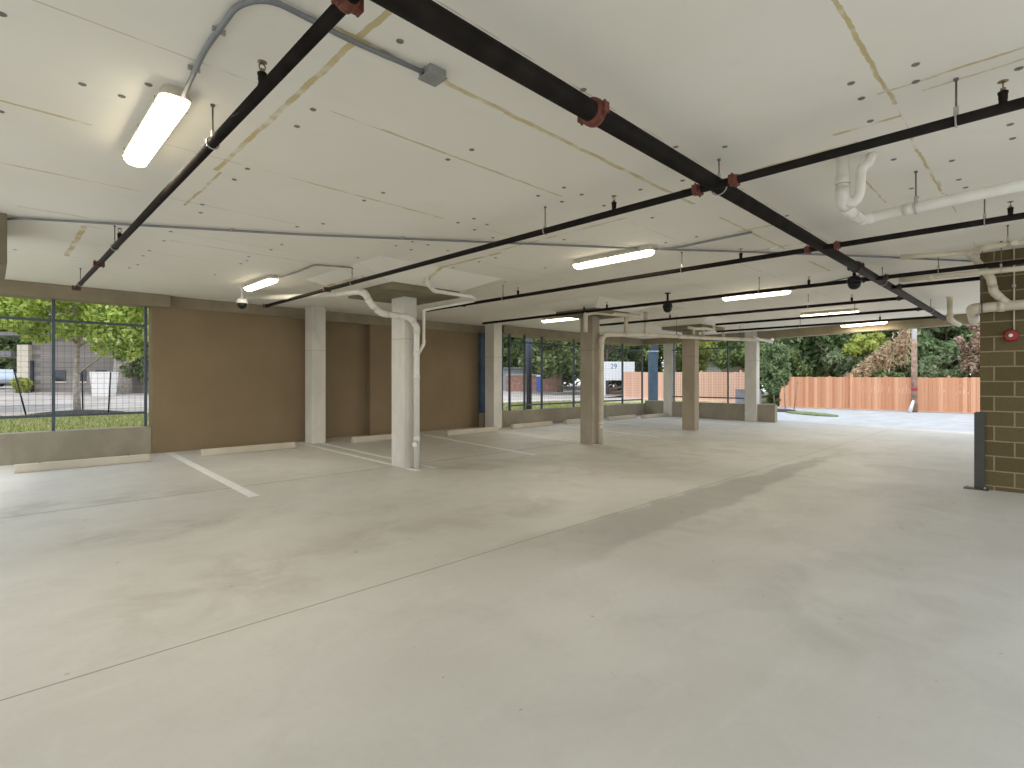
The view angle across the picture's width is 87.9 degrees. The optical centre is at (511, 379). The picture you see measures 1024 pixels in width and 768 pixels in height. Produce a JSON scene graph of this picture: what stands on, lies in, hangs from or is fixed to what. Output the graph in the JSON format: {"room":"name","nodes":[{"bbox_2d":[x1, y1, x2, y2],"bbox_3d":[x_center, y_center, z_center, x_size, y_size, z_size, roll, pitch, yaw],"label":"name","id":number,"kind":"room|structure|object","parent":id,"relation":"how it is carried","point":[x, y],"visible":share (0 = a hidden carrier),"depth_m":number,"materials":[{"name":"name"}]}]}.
{"room":"parking garage","nodes":[
{"label":"parking garage","id":0,"kind":"room"},
{"bbox_2d":[0,306,304,465],"bbox_3d":[-8.230,0.000,10.188,8.550,3.000,0.330,0,0,-45],"label":"wall","id":1,"kind":"structure","parent":0,"point":[217,379],"depth_m":11.53,"materials":[{"name":"brown paint"}]},
{"bbox_2d":[0,299,146,430],"bbox_3d":[-9.228,-0.275,9.228,4.830,2.450,0.050,0,0,-45],"label":"wire mesh fence","id":2,"kind":"object","parent":1,"relation":"on","point":[53,320],"visible":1,"depth_m":9.96,"materials":[{"name":"metal"}]},
{"bbox_2d":[326,322,365,437],"bbox_3d":[-4.656,0.000,13.899,1.750,3.000,0.150,0,0,-45],"label":"wall","id":3,"kind":"structure","parent":0,"point":[345,342],"depth_m":14.02,"materials":[{"name":"brown paint"}]},
{"bbox_2d":[366,324,478,435],"bbox_3d":[-2.561,0.000,15.798,3.900,3.000,0.380,0,0,-45],"label":"wall","id":4,"kind":"structure","parent":0,"point":[448,359],"depth_m":15.78,"materials":[{"name":"brown paint"}]},
{"bbox_2d":[478,333,484,412],"bbox_3d":[-0.881,-0.225,17.191,0.550,2.550,0.250,0,0,-45],"label":"siding","id":5,"kind":"object","parent":4,"relation":"attached to","point":[481,336],"visible":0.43,"depth_m":16.96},
{"bbox_2d":[0,415,1023,767],"bbox_3d":[2.408,1.599,0.475,36.100,0.203,29.300,0,0,-45],"label":"floor","id":6,"kind":"structure","parent":0,"point":[723,593],"depth_m":3.53,"materials":[{"name":"concrete"}]},
{"bbox_2d":[14,454,149,473],"bbox_3d":[-7.369,1.429,9.191,1.830,0.143,0.150,0,0,-45],"label":"wheel stop","id":7,"kind":"object","parent":6,"relation":"on","point":[90,462],"visible":1,"depth_m":9.08,"materials":[{"name":"concrete"}]},
{"bbox_2d":[201,442,295,456],"bbox_3d":[-5.451,1.429,11.077,1.830,0.143,0.150,0,0,-45],"label":"wheel stop","id":8,"kind":"object","parent":6,"relation":"on","point":[286,445],"visible":1,"depth_m":10.97,"materials":[{"name":"concrete"}]},
{"bbox_2d":[305,305,325,443],"bbox_3d":[-4.702,-0.125,12.697,0.340,3.250,0.380,0,0,-45],"label":"concrete column","id":9,"kind":"structure","parent":6,"relation":"on","point":[315,316],"depth_m":12.57,"materials":[{"name":"concrete"}]},
{"bbox_2d":[245,289,419,468],"bbox_3d":[-3.574,-0.085,9.357,4.025,3.170,0.994,0,0,23],"label":"drain pipe","id":10,"kind":"object","parent":6,"relation":"on","point":[362,292],"visible":0.97,"depth_m":8.96,"materials":[{"name":"white plastic"}]},
{"bbox_2d":[420,300,473,352],"bbox_3d":[-1.134,-0.931,9.184,0.972,0.949,0.119,0,0,-12],"label":"drain pipe","id":11,"kind":"object","parent":10,"relation":"attached to","point":[424,310],"visible":0.98,"depth_m":9.12,"materials":[{"name":"white plastic"}]},
{"bbox_2d":[351,434,391,442],"bbox_3d":[-3.162,1.429,13.328,1.830,0.143,0.150,0,0,-45],"label":"wheel stop","id":12,"kind":"object","parent":6,"relation":"on","point":[358,439],"visible":0.54,"depth_m":12.97,"materials":[{"name":"concrete"}]},
{"bbox_2d":[392,296,416,467],"bbox_3d":[-1.874,0.040,9.216,0.250,2.920,0.410,0,0,-45],"label":"concrete column","id":13,"kind":"structure","parent":6,"relation":"on","point":[402,330],"depth_m":9.08,"materials":[{"name":"concrete"}]},
{"bbox_2d":[306,256,501,304],"bbox_3d":[-1.878,-1.590,9.219,2.450,0.340,2.520,0,0,-45],"label":"column capital","id":14,"kind":"object","parent":13,"relation":"on","point":[409,283],"visible":0.66,"depth_m":8.59,"materials":[{"name":"concrete"}]},
{"bbox_2d":[445,426,497,435],"bbox_3d":[-1.112,1.429,14.965,1.830,0.143,0.150,0,0,-45],"label":"wheel stop","id":15,"kind":"object","parent":6,"relation":"on","point":[483,429],"visible":1,"depth_m":14.84,"materials":[{"name":"concrete"}]},
{"bbox_2d":[485,323,501,428],"bbox_3d":[-0.573,-0.125,16.414,0.340,3.250,0.410,0,0,-45],"label":"concrete column","id":16,"kind":"structure","parent":6,"relation":"on","point":[493,332],"depth_m":16.28,"materials":[{"name":"concrete"}]},
{"bbox_2d":[510,421,552,428],"bbox_3d":[0.652,1.429,17.022,1.830,0.143,0.150,0,0,-45],"label":"wheel stop","id":17,"kind":"object","parent":6,"relation":"on","point":[545,423],"visible":1,"depth_m":16.89,"materials":[{"name":"concrete"}]},
{"bbox_2d":[580,316,598,443],"bbox_3d":[1.845,0.000,12.586,0.280,3.000,0.360,0,0,-45],"label":"concrete column","id":18,"kind":"structure","parent":6,"relation":"on","point":[589,341],"depth_m":12.47,"materials":[{"name":"concrete"}]},
{"bbox_2d":[534,296,650,319],"bbox_3d":[1.908,-1.630,12.500,2.150,0.260,1.950,0,0,-45],"label":"column capital","id":19,"kind":"object","parent":18,"relation":"on","point":[598,302],"visible":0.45,"depth_m":11.94,"materials":[{"name":"concrete"}]},
{"bbox_2d":[583,312,640,331],"bbox_3d":[2.319,-1.308,12.151,1.778,0.515,0.128,0,0,-34],"label":"drain pipe","id":20,"kind":"object","parent":19,"relation":"attached to","point":[585,315],"visible":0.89,"depth_m":11.86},
{"bbox_2d":[663,344,672,415],"bbox_3d":[6.539,-0.125,22.075,0.280,3.250,0.390,0,0,-45],"label":"concrete column","id":21,"kind":"structure","parent":6,"relation":"on","point":[667,348],"depth_m":21.98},
{"bbox_2d":[682,330,698,429],"bbox_3d":[5.389,0.000,16.035,0.270,3.000,0.410,0,0,-45],"label":"concrete column","id":22,"kind":"structure","parent":6,"relation":"on","point":[690,347],"depth_m":15.92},
{"bbox_2d":[648,316,738,331],"bbox_3d":[5.438,-1.630,15.971,2.250,0.260,2.050,0,0,-45],"label":"column capital","id":23,"kind":"object","parent":22,"relation":"on","point":[682,324],"visible":0.7,"depth_m":15.39,"materials":[{"name":"concrete"}]},
{"bbox_2d":[745,332,758,421],"bbox_3d":[8.769,-0.125,19.394,0.300,3.250,0.420,0,0,-45],"label":"concrete column","id":24,"kind":"structure","parent":6,"relation":"on","point":[751,347],"depth_m":19.28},
{"bbox_2d":[0,0,1023,338],"bbox_3d":[1.139,-1.923,9.360,25.750,0.355,14.750,0,0,-45],"label":"ceiling","id":25,"kind":"structure","parent":0,"point":[351,141],"depth_m":3.95,"materials":[{"name":"concrete"}]},
{"bbox_2d":[0,213,6,278],"bbox_3d":[-5.969,-1.485,5.771,0.680,0.530,1.200,0,0,-45],"label":"beam","id":26,"kind":"structure","parent":25,"relation":"attached to","point":[3,216],"depth_m":5.57,"materials":[{"name":"concrete"}]},
{"bbox_2d":[0,279,170,307],"bbox_3d":[-8.309,-1.625,10.062,3.060,0.250,0.500,0,0,-45],"label":"beam","id":27,"kind":"structure","parent":25,"relation":"attached to","point":[8,288],"depth_m":9.99,"materials":[{"name":"concrete"}]},
{"bbox_2d":[122,84,190,166],"bbox_3d":[-2.438,-1.686,3.606,0.180,0.128,1.300,0,0,-45],"label":"ceiling light","id":28,"kind":"object","parent":25,"relation":"attached to","point":[167,107],"visible":0.98,"depth_m":3.40,"materials":[{"name":"white"}]},
{"bbox_2d":[72,0,363,290],"bbox_3d":[-3.890,-1.605,5.396,0.118,0.290,9.350,0,0,-45],"label":"pipe","id":29,"kind":"object","parent":25,"relation":"hanging from","point":[338,9],"visible":1,"depth_m":2.85,"materials":[{"name":"black metal"}]},
{"bbox_2d":[257,59,266,83],"bbox_3d":[-1.299,-1.591,2.762,0.048,0.130,0.048,0,0,-45],"label":"sprinkler head","id":30,"kind":"object","parent":29,"relation":"attached to","point":[261,74],"depth_m":2.75,"materials":[{"name":"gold metal"}]},
{"bbox_2d":[243,275,278,290],"bbox_3d":[-4.398,-1.686,9.279,0.180,0.128,1.300,0,0,-45],"label":"ceiling light","id":31,"kind":"object","parent":25,"relation":"attached to","point":[267,280],"visible":0.99,"depth_m":9.11,"materials":[{"name":"white"}]},
{"bbox_2d":[180,0,423,98],"bbox_3d":[-1.268,-1.711,2.750,1.497,0.068,0.666,0,0,7],"label":"conduit","id":32,"kind":"object","parent":25,"relation":"attached to","point":[219,30],"visible":0.97,"depth_m":2.67,"materials":[{"name":"metal"}]},
{"bbox_2d":[170,296,484,332],"bbox_3d":[-4.048,-1.625,14.357,9.040,0.250,0.350,0,0,-45],"label":"beam","id":33,"kind":"structure","parent":25,"relation":"attached to","point":[176,302],"depth_m":12.88,"materials":[{"name":"concrete"}]},
{"bbox_2d":[418,63,447,86],"bbox_3d":[-0.449,-1.725,3.002,0.120,0.050,0.120,0,0,-45],"label":"junction box","id":34,"kind":"object","parent":25,"relation":"attached to","point":[433,75],"visible":0.96,"depth_m":2.98,"materials":[{"name":"metal"}]},
{"bbox_2d":[424,276,475,300],"bbox_3d":[-0.988,-1.562,8.782,0.122,0.382,1.124,0,0,42],"label":"drain pipe","id":35,"kind":"object","parent":25,"relation":"hanging from","point":[426,279],"visible":0.98,"depth_m":8.65,"materials":[{"name":"white plastic"}]},
{"bbox_2d":[7,217,970,261],"bbox_3d":[0.595,-1.729,6.696,14.125,0.032,0.225,0,0,-9],"label":"conduit","id":36,"kind":"object","parent":25,"relation":"attached to","point":[11,218],"visible":0.73,"depth_m":6.47,"materials":[{"name":"metal"}]},
{"bbox_2d":[502,325,643,345],"bbox_3d":[2.433,-1.625,20.274,8.500,0.250,1.000,0,0,-45],"label":"beam","id":37,"kind":"structure","parent":25,"relation":"attached to","point":[532,333],"depth_m":18.88,"materials":[{"name":"concrete"}]},
{"bbox_2d":[572,245,654,268],"bbox_3d":[1.377,-1.686,7.343,0.180,0.128,1.300,0,0,-45],"label":"ceiling light","id":38,"kind":"object","parent":25,"relation":"attached to","point":[646,250],"visible":1,"depth_m":7.23,"materials":[{"name":"white"}]},
{"bbox_2d":[262,77,1023,307],"bbox_3d":[-0.706,-1.605,6.423,0.118,0.290,12.350,0,0,-45],"label":"pipe","id":39,"kind":"object","parent":25,"relation":"hanging from","point":[1004,106],"visible":0.98,"depth_m":3.86,"materials":[{"name":"black metal"}]},
{"bbox_2d":[997,79,1008,103],"bbox_3d":[2.719,-1.591,2.940,0.048,0.130,0.048,0,0,-45],"label":"sprinkler head","id":40,"kind":"object","parent":39,"relation":"attached to","point":[1002,95],"depth_m":2.93,"materials":[{"name":"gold metal"}]},
{"bbox_2d":[370,0,946,320],"bbox_3d":[4.300,-1.602,6.823,18.100,0.297,0.214,0,0,-45],"label":"pipe","id":41,"kind":"object","parent":25,"relation":"hanging from","point":[429,16],"visible":0.91,"depth_m":2.94,"materials":[{"name":"black metal"}]},
{"bbox_2d":[598,311,773,444],"bbox_3d":[5.738,-0.126,15.808,10.258,3.252,0.287,0,0,-44],"label":"drain pipe","id":42,"kind":"object","parent":25,"relation":"attached to","point":[625,333],"visible":0.79,"depth_m":12.97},
{"bbox_2d":[656,231,752,250],"bbox_3d":[2.390,-1.714,6.632,1.180,0.053,0.174,0,0,38],"label":"conduit","id":43,"kind":"object","parent":25,"relation":"attached to","point":[751,232],"visible":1,"depth_m":6.63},
{"bbox_2d":[644,330,773,344],"bbox_3d":[7.578,-1.625,20.817,0.353,0.250,5.452,0,0,-43],"label":"beam","id":44,"kind":"structure","parent":25,"relation":"attached to","point":[760,334],"depth_m":20.68,"materials":[{"name":"concrete"}]},
{"bbox_2d":[426,199,1023,311],"bbox_3d":[1.833,-1.605,7.763,0.118,0.290,10.700,0,0,-45],"label":"pipe","id":45,"kind":"object","parent":25,"relation":"hanging from","point":[1010,217],"visible":0.93,"depth_m":6.27,"materials":[{"name":"black metal"}]},
{"bbox_2d":[600,294,904,325],"bbox_3d":[4.822,-1.605,12.140,0.118,0.290,6.850,0,0,-45],"label":"pipe","id":46,"kind":"object","parent":25,"relation":"hanging from","point":[898,298],"visible":0.98,"depth_m":11.36,"materials":[{"name":"black metal"}]},
{"bbox_2d":[482,257,1023,323],"bbox_3d":[3.336,-1.605,9.943,0.118,0.290,11.700,0,0,-45],"label":"pipe","id":47,"kind":"object","parent":25,"relation":"hanging from","point":[938,270],"visible":0.94,"depth_m":8.68,"materials":[{"name":"black metal"}]},
{"bbox_2d":[722,290,790,300],"bbox_3d":[4.790,-1.686,10.461,0.180,0.128,1.300,0,0,-45],"label":"ceiling light","id":48,"kind":"object","parent":25,"relation":"attached to","point":[786,292],"visible":0.62,"depth_m":10.38,"materials":[{"name":"white"}]},
{"bbox_2d":[715,307,922,325],"bbox_3d":[7.126,-1.605,12.792,0.118,0.290,4.550,0,0,-45],"label":"pipe","id":49,"kind":"object","parent":25,"relation":"hanging from","point":[916,308],"visible":0.86,"depth_m":12.49,"materials":[{"name":"black metal"}]},
{"bbox_2d":[716,315,936,331],"bbox_3d":[8.272,-1.605,14.550,0.118,0.290,5.450,0,0,-45],"label":"pipe","id":50,"kind":"object","parent":25,"relation":"hanging from","point":[933,316],"visible":0.84,"depth_m":14.13,"materials":[{"name":"black metal"}]},
{"bbox_2d":[800,308,858,316],"bbox_3d":[7.997,-1.686,13.404,0.180,0.128,1.300,0,0,-45],"label":"ceiling light","id":51,"kind":"object","parent":25,"relation":"attached to","point":[841,311],"visible":0.78,"depth_m":13.33,"materials":[{"name":"white"}]},
{"bbox_2d":[801,311,858,316],"bbox_3d":[7.997,-1.652,13.404,0.158,0.060,1.288,0,0,-45],"label":"diffuser","id":52,"kind":"object","parent":51,"relation":"attached to","point":[819,312],"depth_m":13.42,"materials":[{"name":"white"}]},
{"bbox_2d":[774,314,979,337],"bbox_3d":[11.555,-1.615,15.079,0.386,0.270,8.696,0,0,-30],"label":"beam","id":53,"kind":"structure","parent":25,"relation":"attached to","point":[962,318],"depth_m":16.01,"materials":[{"name":"concrete"}]},
{"bbox_2d":[835,151,1023,224],"bbox_3d":[3.632,-1.533,3.660,0.874,0.462,2.330,0,0,-45],"label":"drain pipe","id":54,"kind":"object","parent":25,"relation":"hanging from","point":[847,204],"visible":1,"depth_m":4.15,"materials":[{"name":"white plastic"}]},
{"bbox_2d":[891,276,979,289],"bbox_3d":[7.188,-1.605,7.594,0.118,0.290,2.950,0,0,-45],"label":"pipe","id":55,"kind":"object","parent":25,"relation":"hanging from","point":[898,286],"visible":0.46,"depth_m":8.21,"materials":[{"name":"black metal"}]},
{"bbox_2d":[946,297,961,326],"bbox_3d":[9.366,-1.443,11.251,0.408,0.624,0.114,0,0,-23],"label":"drain pipe","id":56,"kind":"object","parent":25,"relation":"attached to","point":[949,316],"visible":1,"depth_m":11.17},
{"bbox_2d":[899,241,1023,281],"bbox_3d":[6.344,-1.538,6.519,2.601,0.424,0.109,0,0,44],"label":"drain pipe","id":57,"kind":"object","parent":25,"relation":"hanging from","point":[1001,270],"visible":0.99,"depth_m":6.92,"materials":[{"name":"plastic"}]},
{"bbox_2d":[900,225,1023,259],"bbox_3d":[5.839,-1.625,5.912,0.343,0.250,2.470,0,0,-40],"label":"drain pipe","id":58,"kind":"object","parent":25,"relation":"hanging from","point":[1008,243],"visible":1,"depth_m":6.39,"materials":[{"name":"plastic"}]},
{"bbox_2d":[966,253,1010,302],"bbox_3d":[6.330,-1.375,7.083,0.512,0.811,0.110,0,0,26],"label":"drain pipe","id":59,"kind":"object","parent":25,"relation":"attached to","point":[991,280],"visible":0.84,"depth_m":7.03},
{"bbox_2d":[966,251,1023,323],"bbox_3d":[7.451,-1.282,6.531,0.832,0.936,2.867,0,0,-45],"label":"drain pipe","id":60,"kind":"object","parent":25,"relation":"hanging from","point":[973,311],"visible":0.98,"depth_m":7.09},
{"bbox_2d":[502,403,644,426],"bbox_3d":[2.490,1.250,19.874,8.880,0.500,0.250,0,0,-45],"label":"wall","id":61,"kind":"structure","parent":0,"point":[560,414],"depth_m":18.84,"materials":[{"name":"concrete"}]},
{"bbox_2d":[508,334,642,410],"bbox_3d":[2.772,-0.250,20.144,8.060,2.500,0.060,0,0,-45],"label":"wire mesh fence","id":62,"kind":"object","parent":61,"relation":"on","point":[524,342],"visible":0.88,"depth_m":19.02,"materials":[{"name":"metal"}]},
{"bbox_2d":[645,400,776,421],"bbox_3d":[7.583,1.190,20.885,0.230,0.620,5.477,0,0,-41],"label":"wall","id":63,"kind":"structure","parent":0,"point":[709,410],"depth_m":20.24,"materials":[{"name":"concrete"}]},
{"bbox_2d":[672,341,744,402],"bbox_3d":[7.608,-0.310,20.802,0.050,2.380,3.002,0,0,-42],"label":"wire mesh fence","id":64,"kind":"object","parent":63,"relation":"on","point":[727,347],"visible":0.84,"depth_m":20.43,"materials":[{"name":"metal"}]},
{"bbox_2d":[980,248,1023,493],"bbox_3d":[8.174,-0.125,5.722,0.200,3.250,4.697,0,0,-45],"label":"wall","id":65,"kind":"structure","parent":0,"point":[1001,361],"depth_m":7.16,"materials":[{"name":"brick"}]},
{"bbox_2d":[963,412,988,490],"bbox_3d":[6.469,0.975,7.385,0.380,1.050,0.260,0,0,-45],"label":"guard","id":66,"kind":"object","parent":65,"relation":"attached to","point":[979,418],"visible":0.97,"depth_m":7.30,"materials":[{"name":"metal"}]},
{"label":"outside","id":67,"kind":"structure","parent":0,"visible":0},
{"bbox_2d":[843,329,911,376],"bbox_3d":[18.648,-1.231,27.031,3.206,3.086,1.040,0,0,29],"label":"tree","id":68,"kind":"object","parent":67,"point":[900,346],"visible":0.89,"depth_m":26.75,"materials":[{"name":"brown plant"}]},
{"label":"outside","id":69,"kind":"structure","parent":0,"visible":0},
{"bbox_2d":[777,407,973,431],"bbox_3d":[18.701,1.602,17.408,11.120,0.196,26.600,0,0,-45],"label":"driveway","id":70,"kind":"structure","parent":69,"point":[866,418],"depth_m":20.22,"materials":[{"name":"concrete"}]},
{"bbox_2d":[777,408,795,411],"bbox_3d":[12.910,1.450,25.808,1.498,0.100,1.997,0,0,-4],"label":"mulch bed","id":71,"kind":"object","parent":70,"relation":"on","point":[778,410],"visible":0.45,"depth_m":25.02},
{"bbox_2d":[759,338,791,404],"bbox_3d":[13.136,-0.626,26.518,1.574,4.259,1.494,0,0,-17],"label":"conical tree","id":72,"kind":"object","parent":71,"relation":"on","point":[775,356],"visible":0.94,"depth_m":26.20,"materials":[{"name":"green plant"}]},
{"bbox_2d":[777,406,973,413],"bbox_3d":[22.595,1.575,21.236,0.200,0.250,26.600,0,0,-45],"label":"curb","id":73,"kind":"object","parent":70,"relation":"on","point":[777,406],"depth_m":25.97,"materials":[{"name":"concrete"}]},
{"bbox_2d":[911,329,917,411],"bbox_3d":[18.749,-1.250,24.748,0.254,5.500,0.254,0,0,-45],"label":"utility pole","id":74,"kind":"object","parent":70,"relation":"on","point":[914,388],"visible":0.71,"depth_m":24.66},
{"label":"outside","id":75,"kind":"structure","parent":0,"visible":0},
{"bbox_2d":[604,391,976,411],"bbox_3d":[34.320,1.760,40.761,43.900,0.480,70.000,0,0,-45],"label":"ground","id":76,"kind":"structure","parent":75,"point":[763,398],"depth_m":43.63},
{"bbox_2d":[604,362,633,397],"bbox_3d":[8.087,0.070,40.021,2.330,2.900,0.100,0,0,-1],"label":"sign board","id":77,"kind":"object","parent":76,"relation":"on","point":[618,364],"visible":0.67,"depth_m":39.98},
{"bbox_2d":[624,343,681,368],"bbox_3d":[11.370,-2.378,43.119,6.104,7.908,6.575,0,0,4],"label":"tree","id":78,"kind":"object","parent":76,"relation":"on","point":[646,348],"visible":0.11,"depth_m":41.33,"materials":[{"name":"green plant"}]},
{"bbox_2d":[623,370,744,402],"bbox_3d":[10.568,0.475,33.673,0.150,2.090,8.400,0,0,-45],"label":"fence","id":79,"kind":"object","parent":76,"relation":"on","point":[706,386],"visible":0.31,"depth_m":32.50,"materials":[{"name":"brown wood"}]},
{"bbox_2d":[675,342,716,370],"bbox_3d":[15.989,-2.584,46.315,6.668,8.319,5.667,0,0,-29],"label":"tree","id":80,"kind":"object","parent":76,"relation":"on","point":[703,361],"visible":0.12,"depth_m":44.55,"materials":[{"name":"green plant"}]},
{"bbox_2d":[699,341,744,371],"bbox_3d":[19.175,-1.150,47.465,4.600,5.300,4.100,0,0,0],"label":"house","id":81,"kind":"structure","parent":76,"relation":"on","point":[710,367],"depth_m":46.28,"materials":[{"name":"grey"}]},
{"bbox_2d":[710,338,784,369],"bbox_3d":[15.505,-1.725,34.638,4.090,6.611,4.132,0,0,-45],"label":"tree","id":82,"kind":"object","parent":76,"relation":"on","point":[740,358],"visible":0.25,"depth_m":34.21,"materials":[{"name":"green plant"}]},
{"bbox_2d":[759,342,813,405],"bbox_3d":[15.705,-0.183,31.323,3.462,4.544,2.359,0,0,16],"label":"tree","id":83,"kind":"object","parent":76,"relation":"on","point":[797,365],"visible":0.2,"depth_m":30.68,"materials":[{"name":"green plant"}]},
{"bbox_2d":[783,334,850,376],"bbox_3d":[19.995,-2.250,36.282,7.250,7.656,6.141,0,0,-45],"label":"tree","id":84,"kind":"object","parent":76,"relation":"on","point":[810,343],"visible":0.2,"depth_m":33.97,"materials":[{"name":"green plant"}]},
{"bbox_2d":[819,347,870,376],"bbox_3d":[20.557,-0.295,32.656,3.153,3.749,4.022,0,0,25],"label":"tree","id":85,"kind":"object","parent":76,"relation":"on","point":[832,361],"visible":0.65,"depth_m":31.64,"materials":[{"name":"green plant"}]},
{"bbox_2d":[841,332,893,375],"bbox_3d":[20.953,-0.645,31.456,2.989,4.438,2.681,0,0,-45],"label":"tree","id":86,"kind":"object","parent":76,"relation":"on","point":[870,343],"visible":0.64,"depth_m":31.05,"materials":[{"name":"green plant"}]},
{"bbox_2d":[779,374,979,412],"bbox_3d":[21.635,0.620,22.362,0.230,1.800,19.550,0,0,-45],"label":"fence","id":87,"kind":"object","parent":76,"relation":"on","point":[937,394],"visible":0.77,"depth_m":25.92,"materials":[{"name":"brown wood"}]},
{"bbox_2d":[862,348,918,376],"bbox_3d":[21.677,-0.138,30.139,2.762,3.430,3.387,0,0,21],"label":"tree","id":88,"kind":"object","parent":76,"relation":"on","point":[880,373],"visible":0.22,"depth_m":29.27,"materials":[{"name":"green plant"}]},
{"bbox_2d":[884,328,960,372],"bbox_3d":[24.838,-2.450,32.667,5.342,8.056,5.499,0,0,10],"label":"tree","id":89,"kind":"object","parent":76,"relation":"on","point":[888,337],"visible":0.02,"depth_m":32.09,"materials":[{"name":"green plant"}]},
{"bbox_2d":[897,325,975,367],"bbox_3d":[24.392,-1.548,29.916,4.584,6.251,4.494,0,0,-45],"label":"tree","id":90,"kind":"object","parent":76,"relation":"on","point":[927,344],"visible":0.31,"depth_m":28.99,"materials":[{"name":"green plant"}]},
{"bbox_2d":[903,347,970,377],"bbox_3d":[22.946,-0.182,28.627,3.148,3.510,2.761,0,0,1],"label":"tree","id":91,"kind":"object","parent":76,"relation":"on","point":[929,366],"visible":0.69,"depth_m":27.89,"materials":[{"name":"green plant"}]},
{"bbox_2d":[954,324,979,409],"bbox_3d":[23.301,-0.778,26.728,1.706,4.712,1.587,0,0,-33],"label":"tree","id":92,"kind":"object","parent":76,"relation":"on","point":[971,364],"visible":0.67,"depth_m":26.58,"materials":[{"name":"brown plant"}]},
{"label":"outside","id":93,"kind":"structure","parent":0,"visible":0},
{"bbox_2d":[118,399,720,421],"bbox_3d":[-12.865,1.270,17.362,56.000,0.020,16.400,0,0,-45],"label":"lawn","id":94,"kind":"structure","parent":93,"point":[633,401],"depth_m":31.61,"materials":[{"name":"plant"}]},
{"bbox_2d":[0,411,148,432],"bbox_3d":[-12.404,1.210,15.107,8.623,0.140,11.042,0,0,-45],"label":"grass","id":95,"kind":"structure","parent":94,"relation":"on","point":[125,420],"depth_m":14.94,"materials":[{"name":"plant"}]},
{"bbox_2d":[526,338,531,408],"bbox_3d":[0.671,-0.550,20.996,0.220,3.700,0.220,0,0,-45],"label":"steel post","id":96,"kind":"object","parent":94,"relation":"on","point":[527,339],"visible":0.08,"depth_m":20.91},
{"bbox_2d":[503,400,635,410],"bbox_3d":[0.833,1.208,25.518,11.113,0.144,8.531,0,0,-45],"label":"grass","id":97,"kind":"structure","parent":94,"relation":"on","point":[505,405],"depth_m":26.08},
{"bbox_2d":[647,345,658,400],"bbox_3d":[7.221,-0.400,27.157,0.480,4.000,0.460,0,0,-1],"label":"pier","id":98,"kind":"structure","parent":94,"relation":"on","point":[653,354],"depth_m":26.96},
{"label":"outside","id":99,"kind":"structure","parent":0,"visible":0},
{"bbox_2d":[0,397,643,415],"bbox_3d":[-15.460,1.230,20.000,57.540,0.061,2.158,0,0,-33],"label":"sidewalk","id":100,"kind":"structure","parent":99,"point":[515,401],"depth_m":31.65,"materials":[{"name":"concrete"}]},
{"bbox_2d":[0,296,148,409],"bbox_3d":[-16.227,-1.744,19.109,4.476,6.197,6.663,0,0,43],"label":"street tree","id":101,"kind":"object","parent":100,"relation":"on","point":[9,306],"visible":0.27,"depth_m":18.88,"materials":[{"name":"green plant"}]},
{"bbox_2d":[29,410,123,414],"bbox_3d":[-15.818,1.200,19.367,2.981,0.200,2.981,0,0,-45],"label":"mulch ring","id":102,"kind":"object","parent":100,"relation":"on","point":[65,411],"visible":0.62,"depth_m":18.86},
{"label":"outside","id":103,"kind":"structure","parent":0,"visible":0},
{"bbox_2d":[0,385,620,413],"bbox_3d":[-10.370,0.967,35.506,85.000,0.627,22.825,0,0,-45],"label":"street","id":104,"kind":"structure","parent":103,"point":[133,401],"depth_m":27.61,"materials":[{"name":"asphalt"}]},
{"bbox_2d":[89,372,118,395],"bbox_3d":[-25.286,0.275,32.917,1.313,1.550,0.700,0,0,1],"label":"block","id":105,"kind":"object","parent":104,"relation":"on","point":[97,379],"visible":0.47,"depth_m":32.57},
{"bbox_2d":[505,374,556,391],"bbox_3d":[1.769,0.385,46.144,4.700,1.730,0.350,0,0,0],"label":"brick wall","id":106,"kind":"structure","parent":104,"relation":"on","point":[516,379],"depth_m":46.02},
{"bbox_2d":[503,336,570,378],"bbox_3d":[2.963,-3.908,53.423,11.171,9.677,9.874,0,0,43],"label":"tree","id":107,"kind":"object","parent":104,"relation":"on","point":[516,350],"visible":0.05,"depth_m":51.65,"materials":[{"name":"green plant"}]},
{"bbox_2d":[517,339,605,391],"bbox_3d":[3.889,-2.213,42.590,6.977,6.366,6.723,0,0,-45],"label":"tree","id":108,"kind":"object","parent":104,"relation":"on","point":[550,365],"visible":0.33,"depth_m":40.25,"materials":[{"name":"green plant"}]},
{"bbox_2d":[576,342,640,393],"bbox_3d":[7.341,-2.891,42.622,5.780,8.289,6.383,0,0,-45],"label":"tree","id":109,"kind":"object","parent":104,"relation":"on","point":[611,355],"visible":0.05,"depth_m":42.30,"materials":[{"name":"green plant"}]},
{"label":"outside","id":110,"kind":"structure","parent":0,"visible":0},
{"bbox_2d":[0,383,579,395],"bbox_3d":[-41.599,0.750,56.567,100.000,0.808,51.000,0,0,-45],"label":"terrain","id":111,"kind":"structure","parent":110,"point":[9,389],"depth_m":35.83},
{"bbox_2d":[9,377,33,392],"bbox_3d":[-32.989,0.421,35.755,1.308,1.293,1.399,0,0,-45],"label":"bush","id":112,"kind":"object","parent":111,"relation":"on","point":[23,387],"visible":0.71,"depth_m":35.47,"materials":[{"name":"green plant"}]},
{"bbox_2d":[0,305,110,384],"bbox_3d":[-46.994,-5.485,55.509,16.537,14.388,16.059,0,0,-45],"label":"tree","id":113,"kind":"object","parent":111,"relation":"on","point":[9,340],"visible":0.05,"depth_m":50.04,"materials":[{"name":"green plant"}]},
{"bbox_2d":[0,332,148,392],"bbox_3d":[-30.296,-1.075,39.959,13.500,4.450,7.300,0,0,-1],"label":"brick building","id":114,"kind":"structure","parent":111,"relation":"on","point":[42,366],"depth_m":37.00,"materials":[{"name":"grey"}]},
{"bbox_2d":[45,305,148,393],"bbox_3d":[-26.835,-5.013,36.063,9.066,11.924,9.638,0,0,-45],"label":"tree","id":115,"kind":"object","parent":111,"relation":"on","point":[124,384],"visible":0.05,"depth_m":35.73,"materials":[{"name":"green plant"}]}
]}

